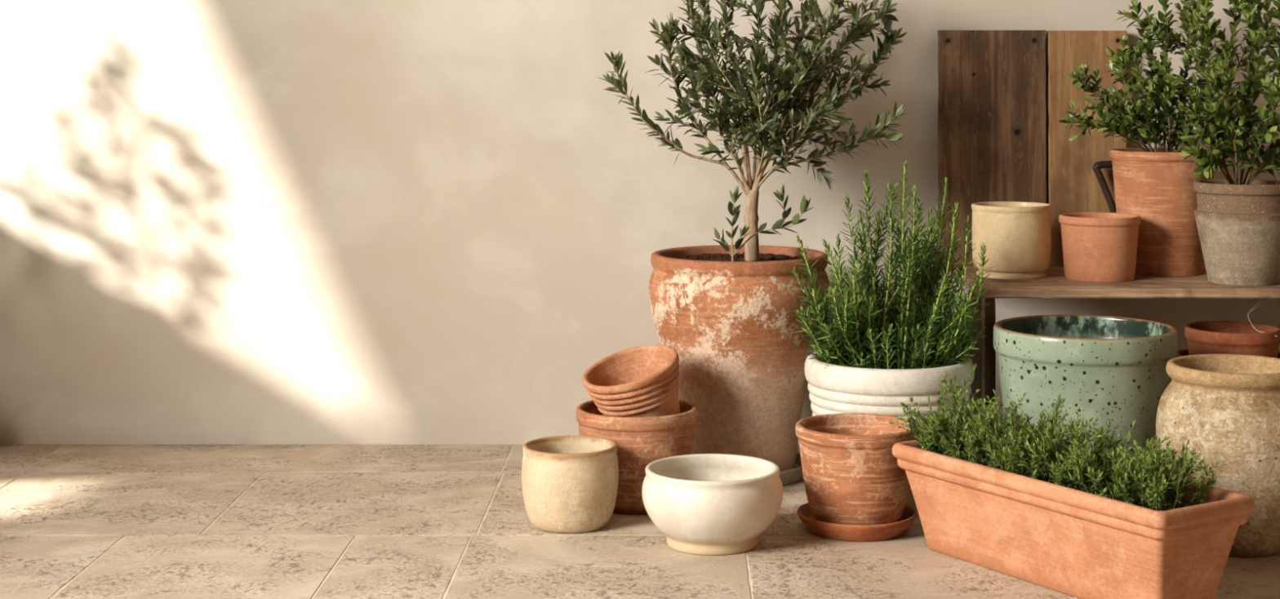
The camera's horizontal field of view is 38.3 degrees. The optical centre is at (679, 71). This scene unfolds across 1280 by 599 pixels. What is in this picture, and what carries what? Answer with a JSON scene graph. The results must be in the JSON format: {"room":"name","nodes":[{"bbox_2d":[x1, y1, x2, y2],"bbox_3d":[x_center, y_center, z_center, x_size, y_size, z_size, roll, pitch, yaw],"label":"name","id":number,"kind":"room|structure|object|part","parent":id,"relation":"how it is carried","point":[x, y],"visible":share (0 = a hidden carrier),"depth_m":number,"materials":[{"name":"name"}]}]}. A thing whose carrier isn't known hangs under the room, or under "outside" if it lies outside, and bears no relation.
{"room":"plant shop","nodes":[
{"label":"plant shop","id":0,"kind":"room"},
{"bbox_2d":[0,0,1279,444],"bbox_3d":[0.700,-0.460,4.017,5.600,2.680,0.120,0,0,0],"label":"wall","id":1,"kind":"structure","parent":0,"point":[409,222],"depth_m":3.96,"materials":[{"name":"paint"}]},
{"bbox_2d":[0,444,1279,598],"bbox_3d":[0.700,0.840,1.309,5.600,0.080,5.296,0,0,0],"label":"floor","id":2,"kind":"structure","parent":0,"point":[77,521],"depth_m":3.13,"materials":[{"name":"stone"}]},
{"bbox_2d":[521,435,618,533],"bbox_3d":[-0.194,0.728,3.248,0.171,0.142,0.170,0,0,18],"label":"pot","id":3,"kind":"object","parent":2,"relation":"on","point":[570,483],"visible":1,"depth_m":3.18,"materials":[{"name":"beige ceramic"}]},
{"bbox_2d":[576,400,697,515],"bbox_3d":[-0.080,0.711,3.416,0.226,0.179,0.226,0,0,0],"label":"terracotta pot","id":4,"kind":"object","parent":2,"relation":"on","point":[641,442],"visible":0.63,"depth_m":3.32,"materials":[{"name":"orange ceramic"}]},
{"bbox_2d":[582,345,679,417],"bbox_3d":[-0.091,0.594,3.411,0.181,0.158,0.180,0,0,5],"label":"ribbed pot","id":5,"kind":"object","parent":4,"relation":"in","point":[641,381],"visible":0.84,"depth_m":3.38,"materials":[{"name":"ceramic"}]},
{"bbox_2d":[641,453,782,555],"bbox_3d":[0.055,0.735,3.118,0.239,0.130,0.238,0,0,27],"label":"bowl","id":6,"kind":"object","parent":2,"relation":"on","point":[703,504],"visible":1,"depth_m":3.04,"materials":[{"name":"ceramic"}]},
{"bbox_2d":[779,452,803,485],"bbox_3d":[0.117,0.784,3.650,0.277,0.031,0.278,0,0,0],"label":"saucer","id":7,"kind":"object","parent":2,"relation":"on","point":[794,475],"visible":0.06,"depth_m":3.56,"materials":[{"name":"beige ceramic"}]},
{"bbox_2d":[595,0,907,471],"bbox_3d":[0.138,0.268,3.659,0.606,1.037,0.376,0,0,0],"label":"tree","id":8,"kind":"object","parent":7,"relation":"on","point":[727,312],"visible":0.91,"depth_m":3.56,"materials":[{"name":"orange ceramic"}]},
{"bbox_3d":[0.117,0.573,3.650,0.359,0.427,0.360,0,0,0],"label":"pot","id":9,"kind":"part","parent":8,"relation":"part of","materials":[{"name":"ceramic"}]},
{"bbox_2d":[796,502,916,542],"bbox_3d":[0.309,0.783,3.215,0.208,0.033,0.208,0,0,0],"label":"saucer","id":10,"kind":"object","parent":2,"relation":"on","point":[855,533],"visible":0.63,"depth_m":3.13,"materials":[{"name":"ceramic"}]},
{"bbox_2d":[795,413,918,524],"bbox_3d":[0.309,0.701,3.215,0.214,0.172,0.213,0,0,-11],"label":"terracotta pot","id":11,"kind":"object","parent":10,"relation":"on","point":[852,475],"visible":0.84,"depth_m":3.14,"materials":[{"name":"orange ceramic"}]},
{"bbox_2d":[804,352,974,510],"bbox_3d":[0.394,0.669,3.470,0.318,0.263,0.319,0,0,0],"label":"pot","id":12,"kind":"object","parent":2,"relation":"on","point":[877,384],"depth_m":3.35,"materials":[{"name":"white ceramic"}]},
{"bbox_2d":[791,160,994,510],"bbox_3d":[0.375,0.481,3.462,0.370,0.638,0.328,0,0,-9],"label":"rosemary","id":13,"kind":"object","parent":2,"relation":"on","point":[851,368],"visible":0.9,"depth_m":3.38,"materials":[{"name":"green plant"}]},
{"bbox_2d":[888,364,1254,598],"bbox_3d":[0.601,0.645,2.920,0.244,0.309,0.632,0,0,-35],"label":"trough","id":14,"kind":"object","parent":2,"relation":"on","point":[1023,503],"visible":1,"depth_m":2.82,"materials":[{"name":"ceramic"}]},
{"bbox_2d":[993,315,1177,462],"bbox_3d":[0.736,0.631,3.350,0.328,0.337,0.329,0,0,37],"label":"pot","id":15,"kind":"object","parent":2,"relation":"on","point":[1113,368],"visible":0.56,"depth_m":3.22,"materials":[{"name":"green ceramic"}]},
{"bbox_2d":[948,266,1279,422],"bbox_3d":[1.096,0.606,3.715,1.048,0.388,0.430,0,0,0],"label":"plant shelf","id":16,"kind":"object","parent":2,"relation":"on","point":[1055,285],"visible":0.47,"depth_m":3.51,"materials":[{"name":"brown wood"}]},
{"bbox_3d":[0.590,0.616,3.603,0.024,0.369,0.193,0,0,0],"label":"leg","id":17,"kind":"part","parent":16,"relation":"part of","materials":[{"name":"brown wood"}]},
{"bbox_2d":[937,30,1046,266],"bbox_3d":[0.666,0.162,3.927,0.229,0.501,0.023,0,-1,0],"label":"wooden board","id":18,"kind":"object","parent":16,"relation":"on","point":[992,99],"visible":0.72,"depth_m":3.92,"materials":[{"name":"brown wood"}]},
{"bbox_2d":[971,201,1051,279],"bbox_3d":[0.672,0.341,3.730,0.160,0.145,0.160,0,0,5],"label":"pot","id":19,"kind":"object","parent":16,"relation":"on","point":[1016,236],"visible":0.95,"depth_m":3.66,"materials":[{"name":"beige ceramic"}]},
{"bbox_2d":[1046,31,1127,266],"bbox_3d":[0.868,0.162,3.927,0.167,0.500,0.023,0,-1,0],"label":"wooden board","id":20,"kind":"object","parent":16,"relation":"on","point":[1073,185],"visible":0.45,"depth_m":3.92,"materials":[{"name":"brown wood"}]},
{"bbox_2d":[1058,212,1141,282],"bbox_3d":[0.838,0.349,3.675,0.160,0.126,0.159,0,0,21],"label":"terracotta pot","id":21,"kind":"object","parent":16,"relation":"on","point":[1098,246],"visible":1,"depth_m":3.61,"materials":[{"name":"orange ceramic"}]},
{"bbox_2d":[1093,160,1115,213],"bbox_3d":[0.915,0.299,3.883,0.086,0.231,0.024,0,0,10],"label":"tool","id":22,"kind":"object","parent":16,"relation":"on","point":[1098,166],"visible":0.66,"depth_m":3.88,"materials":[{"name":"black metal"}]},
{"bbox_2d":[1058,0,1216,276],"bbox_3d":[0.947,0.108,3.797,0.335,0.610,0.218,0,0,8],"label":"potted plant","id":23,"kind":"object","parent":16,"relation":"on","point":[1153,184],"visible":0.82,"depth_m":3.73,"materials":[{"name":"plant"}]},
{"bbox_2d":[1164,0,1279,286],"bbox_3d":[1.121,0.101,3.586,0.342,0.623,0.236,0,0,8],"label":"potted plant","id":24,"kind":"object","parent":16,"relation":"on","point":[1237,221],"visible":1,"depth_m":3.55,"materials":[{"name":"plant"}]},
{"bbox_2d":[1155,354,1279,557],"bbox_3d":[0.940,0.646,3.110,0.262,0.307,0.263,0,0,0],"label":"jar","id":25,"kind":"object","parent":2,"relation":"on","point":[1227,406],"visible":0.73,"depth_m":3.00,"materials":[{"name":"beige ceramic"}]},
{"bbox_2d":[1174,348,1279,358],"bbox_3d":[1.082,0.677,3.600,0.219,0.246,0.219,0,0,0],"label":"terracotta pot","id":26,"kind":"object","parent":2,"relation":"on","point":[1181,353],"visible":0.02,"depth_m":3.65,"materials":[{"name":"brown ceramic"}]},
{"bbox_2d":[1184,320,1279,358],"bbox_3d":[1.081,0.600,3.600,0.183,0.201,0.182,0,0,0],"label":"terracotta pot","id":27,"kind":"object","parent":26,"relation":"in","point":[1213,337],"visible":0.44,"depth_m":3.54,"materials":[{"name":"orange ceramic"}]},
{"bbox_2d":[1247,300,1277,337],"bbox_3d":[1.122,0.475,3.541,0.055,0.068,0.013,0,0,31],"label":"tendrils","id":28,"kind":"object","parent":27,"relation":"in","point":[1258,300],"visible":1,"depth_m":3.55,"materials":[{"name":"beige"}]},
{"bbox_2d":[1109,147,1214,276],"bbox_3d":[0.995,0.287,3.790,0.217,0.252,0.218,0,0,0],"label":"pot","id":29,"kind":"object","parent":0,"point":[1153,184],"depth_m":3.71,"materials":[{"name":"ceramic"}]},
{"bbox_2d":[1193,179,1279,286],"bbox_3d":[1.107,0.314,3.610,0.192,0.197,0.193,0,0,0],"label":"pot","id":30,"kind":"object","parent":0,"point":[1237,221],"depth_m":3.54,"materials":[{"name":"grey ceramic"}]}
]}

